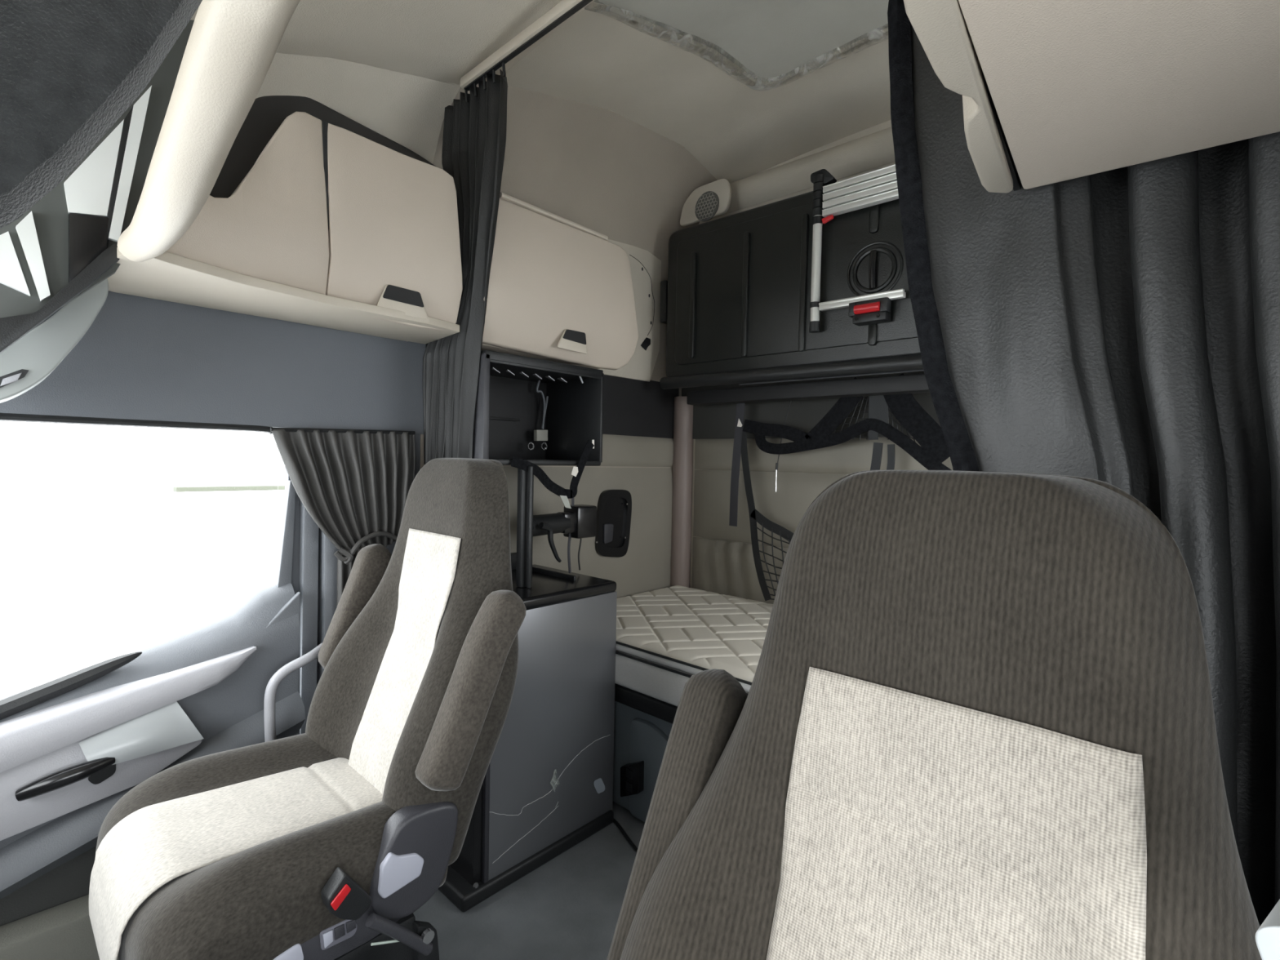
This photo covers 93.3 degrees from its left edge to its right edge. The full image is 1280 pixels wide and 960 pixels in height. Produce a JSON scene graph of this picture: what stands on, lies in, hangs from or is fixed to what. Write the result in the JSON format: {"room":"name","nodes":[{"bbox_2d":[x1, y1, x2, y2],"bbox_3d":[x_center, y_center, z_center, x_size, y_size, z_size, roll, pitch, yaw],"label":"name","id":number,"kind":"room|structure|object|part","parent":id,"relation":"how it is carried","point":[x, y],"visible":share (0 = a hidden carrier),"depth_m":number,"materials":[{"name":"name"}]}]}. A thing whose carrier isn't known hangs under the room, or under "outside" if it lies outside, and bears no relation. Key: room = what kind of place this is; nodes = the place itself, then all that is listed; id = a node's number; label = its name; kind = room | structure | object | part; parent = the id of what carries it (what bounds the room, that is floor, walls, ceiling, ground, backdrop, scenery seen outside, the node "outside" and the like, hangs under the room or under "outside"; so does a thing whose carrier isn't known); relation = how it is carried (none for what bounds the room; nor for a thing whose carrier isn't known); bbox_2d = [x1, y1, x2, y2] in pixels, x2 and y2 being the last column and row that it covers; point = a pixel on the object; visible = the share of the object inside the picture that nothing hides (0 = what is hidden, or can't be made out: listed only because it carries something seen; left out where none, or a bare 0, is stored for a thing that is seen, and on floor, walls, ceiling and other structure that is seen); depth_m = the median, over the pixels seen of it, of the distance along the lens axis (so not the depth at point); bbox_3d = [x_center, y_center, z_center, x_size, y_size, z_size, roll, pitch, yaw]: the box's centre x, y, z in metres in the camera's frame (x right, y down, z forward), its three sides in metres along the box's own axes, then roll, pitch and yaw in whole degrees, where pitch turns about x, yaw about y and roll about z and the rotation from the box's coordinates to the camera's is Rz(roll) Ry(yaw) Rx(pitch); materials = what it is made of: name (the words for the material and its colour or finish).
{"room":"vehicle interior","nodes":[
{"label":"vehicle interior","id":0,"kind":"room"},
{"bbox_2d":[0,290,679,685],"bbox_3d":[-0.869,0.324,1.774,0.050,1.600,3.040,3,3,42],"label":"wall","id":1,"kind":"structure","parent":0,"point":[144,358],"depth_m":1.67,"materials":[{"name":"grey plastic"}]},
{"bbox_2d":[0,894,119,959],"bbox_3d":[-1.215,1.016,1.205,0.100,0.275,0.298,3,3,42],"label":"floor","id":2,"kind":"structure","parent":1,"relation":"attached to","point":[64,931],"depth_m":1.20,"materials":[{"name":"plastic"}]},
{"bbox_2d":[0,413,295,586],"bbox_3d":[-1.417,0.282,1.153,0.024,0.842,1.384,3,3,42],"label":"window","id":3,"kind":"structure","parent":1,"relation":"in","point":[285,562],"depth_m":1.51,"materials":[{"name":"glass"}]},
{"bbox_2d":[0,582,322,926],"bbox_3d":[-1.355,0.704,1.128,0.175,0.842,1.424,3,3,42],"label":"door","id":4,"kind":"structure","parent":1,"relation":"in","point":[72,745],"depth_m":1.32,"materials":[{"name":"grey plastic"}]},
{"bbox_3d":[-1.179,0.614,1.244,0.150,0.049,0.041,0,3,-42],"label":"pull handle","id":5,"kind":"part","parent":4,"relation":"part of","materials":[{"name":"black plastic"}]},
{"bbox_3d":[-1.216,0.625,1.253,0.026,0.226,0.505,3,3,42],"label":"armrest panel","id":6,"kind":"part","parent":4,"relation":"part of","materials":[{"name":"grey plastic"}]},
{"bbox_2d":[298,427,319,733],"bbox_3d":[-0.929,0.491,1.685,0.035,1.270,0.055,3,3,42],"label":"trim","id":7,"kind":"structure","parent":1,"relation":"attached to","point":[308,529],"depth_m":1.67,"materials":[{"name":"grey plastic"}]},
{"bbox_2d":[318,528,338,681],"bbox_3d":[-0.886,0.490,1.721,0.050,1.270,0.045,3,3,42],"label":"trim","id":8,"kind":"structure","parent":1,"relation":"attached to","point":[327,578],"depth_m":1.69,"materials":[{"name":"grey plastic"}]},
{"bbox_2d":[270,426,415,607],"bbox_3d":[-0.817,0.340,1.703,0.060,0.974,0.390,3,2,42],"label":"window curtain","id":9,"kind":"object","parent":1,"relation":"hanging from","point":[355,485],"visible":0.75,"depth_m":1.69,"materials":[{"name":"grey fabric"}]},
{"bbox_2d":[255,53,717,470],"bbox_3d":[-0.766,-0.125,1.694,0.229,2.506,3.072,3,3,42],"label":"wall","id":10,"kind":"structure","parent":0,"point":[597,169],"depth_m":2.17,"materials":[{"name":"beige plastic"}]},
{"bbox_2d":[0,231,30,296],"bbox_3d":[-1.071,-0.369,1.026,0.010,0.102,0.049,3,3,42],"label":"window","id":11,"kind":"structure","parent":10,"relation":"in","point":[11,275],"depth_m":1.02,"materials":[{"name":"white"}]},
{"bbox_2d":[15,211,108,301],"bbox_3d":[-1.022,-0.398,1.074,0.014,0.171,0.122,3,3,42],"label":"window","id":12,"kind":"structure","parent":10,"relation":"in","point":[25,228],"depth_m":1.08,"materials":[{"name":"white"}]},
{"bbox_2d":[63,119,124,217],"bbox_3d":[-0.992,-0.575,1.100,0.010,0.196,0.083,3,3,42],"label":"window","id":13,"kind":"structure","parent":10,"relation":"in","point":[87,190],"depth_m":1.10,"materials":[{"name":"white"}]},
{"bbox_2d":[106,85,151,242],"bbox_3d":[-0.958,-0.596,1.133,0.014,0.309,0.067,3,3,42],"label":"window","id":14,"kind":"structure","parent":10,"relation":"in","point":[140,108],"depth_m":1.12,"materials":[{"name":"white"}]},
{"bbox_2d":[107,95,462,344],"bbox_3d":[-0.781,-0.690,1.477,0.421,0.562,0.796,3,3,42],"label":"upper cabinet","id":15,"kind":"object","parent":10,"relation":"attached to","point":[312,215],"visible":0.81,"depth_m":1.43,"materials":[{"name":"beige plastic"}]},
{"bbox_2d":[0,278,108,403],"bbox_3d":[-1.162,-0.274,1.169,0.129,0.269,0.192,3,3,42],"label":"trim","id":16,"kind":"structure","parent":15,"relation":"attached to","point":[33,357],"depth_m":1.14,"materials":[{"name":"grey plastic"}]},
{"bbox_2d":[0,242,119,353],"bbox_3d":[-1.010,-0.331,1.064,0.030,0.290,0.216,3,3,42],"label":"trim","id":17,"kind":"structure","parent":15,"relation":"attached to","point":[13,328],"depth_m":1.05,"materials":[{"name":"black plastic"}]},
{"bbox_2d":[0,19,194,318],"bbox_3d":[-0.970,-0.632,1.143,0.020,0.891,0.392,3,3,42],"label":"trim","id":18,"kind":"structure","parent":15,"relation":"attached to","point":[50,214],"depth_m":1.08,"materials":[{"name":"grey plastic"}]},
{"bbox_3d":[-0.832,-0.621,1.259,0.071,0.418,0.393,2,2,28],"label":"nose panel","id":19,"kind":"part","parent":15,"relation":"part of","materials":[{"name":"beige plastic"}]},
{"bbox_3d":[-0.625,-0.620,1.547,0.068,0.424,0.353,3,3,42],"label":"door","id":20,"kind":"part","parent":15,"relation":"part of","materials":[{"name":"beige plastic"}]},
{"bbox_2d":[376,284,427,319],"bbox_3d":[-0.607,-0.454,1.544,0.006,0.074,0.138,3,3,42],"label":"handle","id":21,"kind":"object","parent":15,"relation":"on","point":[396,301],"depth_m":1.54,"materials":[{"name":"beige plastic"}]},
{"bbox_2d":[476,0,595,87],"bbox_3d":[0.160,-1.148,1.194,1.740,0.084,0.092,3,3,42],"label":"trim","id":22,"kind":"structure","parent":10,"relation":"attached to","point":[508,65],"depth_m":1.62,"materials":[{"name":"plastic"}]},
{"bbox_2d":[481,192,638,369],"bbox_3d":[-0.330,-0.620,2.035,0.303,0.454,0.652,3,3,42],"label":"upper cabinet","id":23,"kind":"object","parent":10,"relation":"attached to","point":[559,291],"visible":0.79,"depth_m":1.91,"materials":[{"name":"beige plastic"}]},
{"bbox_2d":[473,350,604,466],"bbox_3d":[-0.389,-0.215,2.007,0.305,0.327,0.499,3,3,42],"label":"open cubby","id":24,"kind":"object","parent":23,"relation":"attached to","point":[536,411],"visible":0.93,"depth_m":2.12,"materials":[{"name":"black plastic"}]},
{"bbox_3d":[-0.551,-0.214,1.830,0.305,0.305,0.020,3,3,42],"label":"panel","id":25,"kind":"part","parent":24,"relation":"part of","materials":[{"name":"grey plastic"}]},
{"bbox_3d":[-0.499,-0.221,2.090,0.030,0.305,0.465,3,3,42],"label":"panel","id":26,"kind":"part","parent":24,"relation":"part of","materials":[{"name":"black plastic"}]},
{"bbox_2d":[527,441,533,450],"bbox_3d":[-0.389,-0.120,2.149,0.005,0.030,0.030,3,3,42],"label":"socket","id":27,"kind":"object","parent":24,"relation":"attached to","point":[530,442],"depth_m":2.15,"materials":[{"name":"silver metal"}]},
{"bbox_3d":[-0.395,-0.366,1.992,0.305,0.025,0.465,3,3,42],"label":"panel","id":28,"kind":"part","parent":24,"relation":"part of","materials":[{"name":"black plastic"}]},
{"bbox_2d":[540,441,546,450],"bbox_3d":[-0.349,-0.123,2.193,0.005,0.030,0.030,3,3,42],"label":"socket","id":29,"kind":"object","parent":24,"relation":"attached to","point":[544,442],"depth_m":2.19,"materials":[{"name":"silver metal"}]},
{"bbox_3d":[-0.401,-0.061,2.002,0.305,0.018,0.465,3,3,42],"label":"panel","id":30,"kind":"part","parent":24,"relation":"part of","materials":[{"name":"black plastic"}]},
{"bbox_2d":[511,440,594,508],"bbox_3d":[-0.267,-0.019,1.906,0.008,0.226,0.334,3,3,42],"label":"strap","id":31,"kind":"object","parent":24,"relation":"hanging from","point":[565,494],"visible":1,"depth_m":1.94,"materials":[{"name":"black fabric"}]},
{"bbox_3d":[-0.242,-0.218,2.167,0.305,0.305,0.012,3,3,42],"label":"panel","id":32,"kind":"part","parent":24,"relation":"part of","materials":[{"name":"black plastic"}]},
{"bbox_2d":[556,328,587,354],"bbox_3d":[-0.217,-0.450,1.952,0.006,0.068,0.127,3,3,42],"label":"handle","id":33,"kind":"object","parent":23,"relation":"on","point":[572,340],"depth_m":1.95,"materials":[{"name":"beige plastic"}]},
{"bbox_2d":[598,239,661,382],"bbox_3d":[-0.073,-0.760,2.550,0.013,0.650,0.480,3,3,42],"label":"panel","id":34,"kind":"object","parent":10,"relation":"attached to","point":[645,267],"visible":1,"depth_m":2.65,"materials":[{"name":"beige plastic"}]},
{"bbox_2d":[670,396,693,587],"bbox_3d":[0.197,0.112,2.856,0.094,1.000,0.096,3,3,42],"label":"trim","id":35,"kind":"structure","parent":10,"relation":"attached to","point":[682,465],"depth_m":2.81,"materials":[{"name":"brown plastic"}]},
{"bbox_2d":[680,178,731,226],"bbox_3d":[0.278,-1.193,2.610,0.266,0.162,0.030,3,3,42],"label":"speaker","id":36,"kind":"object","parent":10,"relation":"in","point":[707,202],"visible":1,"depth_m":2.59,"materials":[{"name":"beige plastic"}]},
{"bbox_2d":[413,801,644,959],"bbox_3d":[-0.069,1.185,1.074,2.280,0.040,3.170,3,3,42],"label":"floor","id":37,"kind":"structure","parent":0,"point":[568,907],"depth_m":1.60,"materials":[{"name":"rubber"}]},
{"bbox_2d":[88,457,526,959],"bbox_3d":[-0.636,0.549,1.206,0.634,1.196,0.668,3,3,42],"label":"passenger seat","id":38,"kind":"object","parent":37,"relation":"on","point":[326,842],"visible":1,"depth_m":1.11,"materials":[{"name":"grey fabric"}]},
{"bbox_2d":[95,733,448,959],"bbox_3d":[-0.694,0.675,1.141,0.525,0.214,0.464,3,3,42],"label":"seat cushion","id":39,"kind":"object","parent":38,"relation":"on","point":[232,854],"depth_m":1.02,"materials":[{"name":"grey fabric"}]},
{"bbox_3d":[-0.548,0.743,0.927,0.010,0.044,0.057,3,3,42],"label":"height knob","id":40,"kind":"part","parent":38,"relation":"part of","materials":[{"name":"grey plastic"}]},
{"bbox_2d":[322,929,333,947],"bbox_3d":[-0.500,0.736,0.969,0.003,0.024,0.016,3,3,42],"label":"switch","id":41,"kind":"object","parent":38,"relation":"attached to","point":[327,935],"depth_m":0.97,"materials":[{"name":"grey plastic"}]},
{"bbox_3d":[-0.492,0.739,0.986,0.006,0.036,0.058,3,3,42],"label":"switch panel","id":42,"kind":"part","parent":38,"relation":"part of","materials":[{"name":"grey plastic"}]},
{"bbox_2d":[333,924,345,940],"bbox_3d":[-0.488,0.734,0.982,0.003,0.020,0.017,3,3,42],"label":"switch","id":43,"kind":"object","parent":38,"relation":"attached to","point":[339,929],"depth_m":0.98,"materials":[{"name":"grey plastic"}]},
{"bbox_2d":[346,920,355,933],"bbox_3d":[-0.476,0.734,0.996,0.003,0.018,0.017,3,3,42],"label":"switch","id":44,"kind":"object","parent":38,"relation":"attached to","point":[350,924],"depth_m":0.99,"materials":[{"name":"grey plastic"}]},
{"bbox_3d":[-0.716,0.321,1.526,0.067,0.310,0.172,3,3,42],"label":"armrest","id":45,"kind":"part","parent":38,"relation":"part of","materials":[{"name":"grey fabric"}]},
{"bbox_3d":[-0.417,0.671,1.049,0.020,0.074,0.081,3,3,42],"label":"recline lever","id":46,"kind":"part","parent":38,"relation":"part of","materials":[{"name":"grey plastic"}]},
{"bbox_3d":[-0.514,0.397,1.285,0.240,0.560,0.160,3,3,42],"label":"insert panel","id":47,"kind":"part","parent":38,"relation":"part of","materials":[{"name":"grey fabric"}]},
{"bbox_3d":[-0.503,0.348,1.331,0.531,0.796,0.301,3,3,42],"label":"backrest","id":48,"kind":"part","parent":38,"relation":"part of","materials":[{"name":"grey fabric"}]},
{"bbox_3d":[-0.314,0.389,1.140,0.067,0.345,0.213,3,3,42],"label":"armrest","id":49,"kind":"part","parent":38,"relation":"part of","materials":[{"name":"grey fabric"}]},
{"bbox_2d":[438,552,617,911],"bbox_3d":[-0.426,0.699,1.921,0.455,0.859,0.565,3,3,42],"label":"base cabinet","id":50,"kind":"object","parent":37,"relation":"on","point":[547,787],"visible":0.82,"depth_m":1.79,"materials":[{"name":"black plastic"}]},
{"bbox_2d":[511,552,576,580],"bbox_3d":[-0.454,0.298,1.939,0.320,0.060,0.381,3,3,42],"label":"tray","id":51,"kind":"object","parent":50,"relation":"on","point":[538,574],"depth_m":2.03,"materials":[{"name":"black plastic"}]},
{"bbox_3d":[-0.249,0.732,1.818,0.012,0.729,0.479,3,3,42],"label":"panel","id":52,"kind":"part","parent":50,"relation":"part of","materials":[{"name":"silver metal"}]},
{"bbox_2d":[515,466,596,588],"bbox_3d":[-0.272,0.139,1.986,0.105,0.371,0.354,2,2,33],"label":"mount","id":53,"kind":"object","parent":50,"relation":"on","point":[579,522],"visible":0.97,"depth_m":1.88,"materials":[{"name":"black plastic"}]},
{"bbox_3d":[-0.281,0.197,1.900,0.022,0.134,0.086,3,3,42],"label":"lever","id":54,"kind":"part","parent":53,"relation":"part of","materials":[{"name":"black plastic"}]},
{"bbox_3d":[-0.308,0.145,1.963,0.068,0.068,0.182,2,2,33],"label":"arm","id":55,"kind":"part","parent":53,"relation":"part of","materials":[{"name":"black plastic"}]},
{"bbox_2d":[595,489,631,557],"bbox_3d":[-0.113,0.184,2.545,0.018,0.288,0.209,3,3,42],"label":"monitor","id":56,"kind":"object","parent":53,"relation":"attached to","point":[614,508],"visible":1,"depth_m":2.55,"materials":[{"name":"black plastic"}]},
{"bbox_2d":[613,818,637,851],"bbox_3d":[-0.053,1.131,1.939,0.015,0.010,0.262,0,2,-29],"label":"cable","id":57,"kind":"object","parent":37,"relation":"on","point":[615,821],"visible":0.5,"depth_m":1.92,"materials":[{"name":"black plastic"}]},
{"bbox_2d":[613,683,677,822],"bbox_3d":[0.681,0.926,1.881,2.140,0.454,0.842,3,3,42],"label":"bunk","id":58,"kind":"object","parent":37,"relation":"on","point":[643,723],"visible":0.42,"depth_m":1.98,"materials":[{"name":"grey plastic"}]},
{"bbox_2d":[620,760,644,796],"bbox_3d":[-0.027,0.988,1.997,0.086,0.141,0.033,3,3,42],"label":"power outlet","id":59,"kind":"object","parent":58,"relation":"attached to","point":[632,775],"visible":1,"depth_m":1.98,"materials":[{"name":"black plastic"}]},
{"bbox_2d":[625,781,631,792],"bbox_3d":[-0.036,1.010,1.987,0.028,0.028,0.005,3,3,42],"label":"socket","id":60,"kind":"object","parent":59,"relation":"attached to","point":[628,784],"depth_m":1.99,"materials":[{"name":"black plastic"}]},
{"bbox_2d":[626,768,632,779],"bbox_3d":[-0.035,0.966,1.986,0.028,0.028,0.005,3,3,42],"label":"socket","id":61,"kind":"object","parent":59,"relation":"attached to","point":[628,771],"depth_m":1.98,"materials":[{"name":"black plastic"}]},
{"bbox_3d":[0.685,0.729,1.874,2.140,0.060,0.842,3,3,42],"label":"frame","id":62,"kind":"part","parent":58,"relation":"part of","materials":[{"name":"black plastic"}]},
{"bbox_3d":[0.096,0.963,1.921,0.335,0.332,0.030,3,3,42],"label":"moulding","id":63,"kind":"part","parent":58,"relation":"part of","materials":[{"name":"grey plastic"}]},
{"bbox_2d":[614,585,773,706],"bbox_3d":[0.669,0.615,1.858,2.110,0.166,0.826,3,3,42],"label":"mattress","id":64,"kind":"object","parent":58,"relation":"on","point":[665,637],"visible":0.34,"depth_m":1.99,"materials":[{"name":"beige fabric"}]},
{"bbox_2d":[606,470,1279,959],"bbox_3d":[0.092,0.591,0.391,0.537,1.196,0.650,3,3,42],"label":"seat","id":65,"kind":"object","parent":37,"relation":"on","point":[975,720],"visible":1,"depth_m":0.51,"materials":[{"name":"grey fabric"}]},
{"bbox_3d":[0.028,0.453,0.662,0.067,0.451,0.243,3,3,42],"label":"armrest","id":66,"kind":"part","parent":65,"relation":"part of","materials":[{"name":"grey fabric"}]},
{"bbox_3d":[0.197,0.455,0.456,0.270,0.531,0.178,3,3,42],"label":"insert panel","id":67,"kind":"part","parent":65,"relation":"part of","materials":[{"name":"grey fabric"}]},
{"bbox_2d":[191,0,891,182],"bbox_3d":[-0.022,-0.974,1.004,1.741,0.811,3.072,3,3,42],"label":"ceiling","id":68,"kind":"structure","parent":0,"point":[737,128],"depth_m":1.92,"materials":[{"name":"grey fabric"}]},
{"bbox_2d":[0,0,202,227],"bbox_3d":[-0.497,-0.322,0.336,0.030,0.337,0.439,3,3,42],"label":"sun visor","id":69,"kind":"object","parent":68,"relation":"attached to","point":[69,69],"visible":1,"depth_m":0.42,"materials":[{"name":"grey fabric"}]},
{"bbox_2d":[117,0,300,262],"bbox_3d":[-0.443,-0.448,0.657,1.102,0.214,0.073,3,3,42],"label":"bar","id":70,"kind":"object","parent":68,"relation":"attached to","point":[232,46],"visible":1,"depth_m":0.69,"materials":[{"name":"beige plastic"}]},
{"bbox_2d":[460,0,594,90],"bbox_3d":[0.129,-1.081,1.135,1.700,0.031,0.030,3,3,42],"label":"rail","id":71,"kind":"object","parent":68,"relation":"attached to","point":[564,10],"visible":0.99,"depth_m":1.50,"materials":[{"name":"beige plastic"}]},
{"bbox_2d":[422,62,507,464],"bbox_3d":[-0.517,-0.378,1.763,0.436,1.454,0.056,3,3,42],"label":"privacy curtain","id":72,"kind":"object","parent":71,"relation":"hanging from","point":[475,127],"visible":0.64,"depth_m":1.72,"materials":[{"name":"black fabric"}]},
{"bbox_2d":[887,0,1279,926],"bbox_3d":[0.626,0.020,0.732,0.666,2.100,0.121,3,2,40],"label":"privacy curtain","id":73,"kind":"object","parent":71,"relation":"hanging from","point":[1120,327],"visible":0.41,"depth_m":0.73,"materials":[{"name":"black fabric"}]},
{"bbox_2d":[586,0,888,88],"bbox_3d":[0.468,-1.248,1.481,0.985,0.239,0.966,3,3,42],"label":"roof hatch","id":74,"kind":"object","parent":68,"relation":"attached to","point":[767,42],"visible":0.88,"depth_m":1.77,"materials":[{"name":"fabric"}]},
{"bbox_2d":[615,643,751,692],"bbox_3d":[0.670,0.570,1.856,2.102,0.026,0.818,3,3,42],"label":"frame","id":75,"kind":"object","parent":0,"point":[682,666],"depth_m":1.84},
{"bbox_2d":[681,120,952,604],"bbox_3d":[0.990,-0.124,2.159,2.240,2.550,0.075,3,3,42],"label":"wall","id":76,"kind":"structure","parent":0,"point":[786,507],"depth_m":2.57,"materials":[{"name":"beige plastic"}]},
{"bbox_2d":[659,191,929,405],"bbox_3d":[0.821,-0.662,2.060,1.855,0.734,0.238,3,3,42],"label":"bunk","id":77,"kind":"object","parent":76,"relation":"attached to","point":[735,308],"visible":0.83,"depth_m":2.22,"materials":[{"name":"black plastic"}]},
{"bbox_2d":[775,400,791,492],"bbox_3d":[0.569,-0.162,2.363,0.081,0.420,0.010,3,3,42],"label":"pull cord","id":78,"kind":"object","parent":77,"relation":"hanging from","point":[777,463],"visible":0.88,"depth_m":2.39,"materials":[{"name":"black plastic"}]},
{"bbox_3d":[0.540,-0.003,2.393,0.007,0.101,0.007,0,2,-25],"label":"rod","id":79,"kind":"part","parent":78,"relation":"part of","materials":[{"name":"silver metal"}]},
{"bbox_3d":[0.573,-0.213,2.360,0.075,0.317,0.003,3,3,42],"label":"cord","id":80,"kind":"part","parent":78,"relation":"part of","materials":[{"name":"black fabric"}]},
{"bbox_3d":[0.769,-0.375,1.986,1.810,0.064,0.052,3,3,42],"label":"rail","id":81,"kind":"part","parent":77,"relation":"part of","materials":[{"name":"black plastic"}]},
{"bbox_3d":[0.781,-0.716,1.988,1.700,0.524,0.010,3,3,42],"label":"raised panel","id":82,"kind":"part","parent":77,"relation":"part of","materials":[{"name":"black plastic"}]},
{"bbox_2d":[728,373,951,600],"bbox_3d":[0.703,0.062,2.244,0.876,0.870,0.014,3,3,42],"label":"net","id":83,"kind":"object","parent":77,"relation":"hanging from","point":[932,451],"visible":0.64,"depth_m":2.21,"materials":[{"name":"black fabric"}]},
{"bbox_2d":[808,164,906,333],"bbox_3d":[0.764,-0.781,1.935,0.493,0.553,0.067,3,3,42],"label":"ladder","id":84,"kind":"object","parent":77,"relation":"attached to","point":[831,198],"visible":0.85,"depth_m":1.99,"materials":[{"name":"silver metal"}]},
{"bbox_2d":[722,126,894,214],"bbox_3d":[0.999,-1.220,2.101,1.750,0.130,0.054,3,3,42],"label":"trim","id":85,"kind":"structure","parent":76,"relation":"attached to","point":[875,149],"depth_m":2.37,"materials":[{"name":"beige plastic"}]},
{"bbox_3d":[0.251,-0.700,-0.137,0.229,0.750,1.752,3,3,42],"label":"wall","id":86,"kind":"structure","parent":0,"visible":0},
{"bbox_2d":[903,0,1279,193],"bbox_3d":[0.417,-0.493,0.344,0.567,0.280,0.757,3,3,42],"label":"upper cabinet","id":87,"kind":"object","parent":86,"relation":"attached to","point":[1052,91],"visible":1,"depth_m":0.54,"materials":[{"name":"beige plastic"}]},
{"bbox_3d":[0.237,-0.471,0.491,0.054,0.220,0.730,3,2,37],"label":"door","id":88,"kind":"part","parent":87,"relation":"part of","materials":[{"name":"beige plastic"}]},
{"label":"outside","id":89,"kind":"structure","parent":0,"visible":0},
{"bbox_2d":[0,480,284,698],"bbox_3d":[-14.810,1.768,13.561,80.000,0.050,80.000,3,3,42],"label":"ground","id":90,"kind":"structure","parent":89,"point":[91,573],"depth_m":13.05,"materials":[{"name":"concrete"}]},
{"bbox_2d":[173,484,284,492],"bbox_3d":[-25.019,0.520,40.151,1.000,0.280,9.500,3,3,42],"label":"grass bank","id":91,"kind":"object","parent":90,"relation":"on","point":[211,488],"visible":0.64,"depth_m":38.32,"materials":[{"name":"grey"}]}
]}

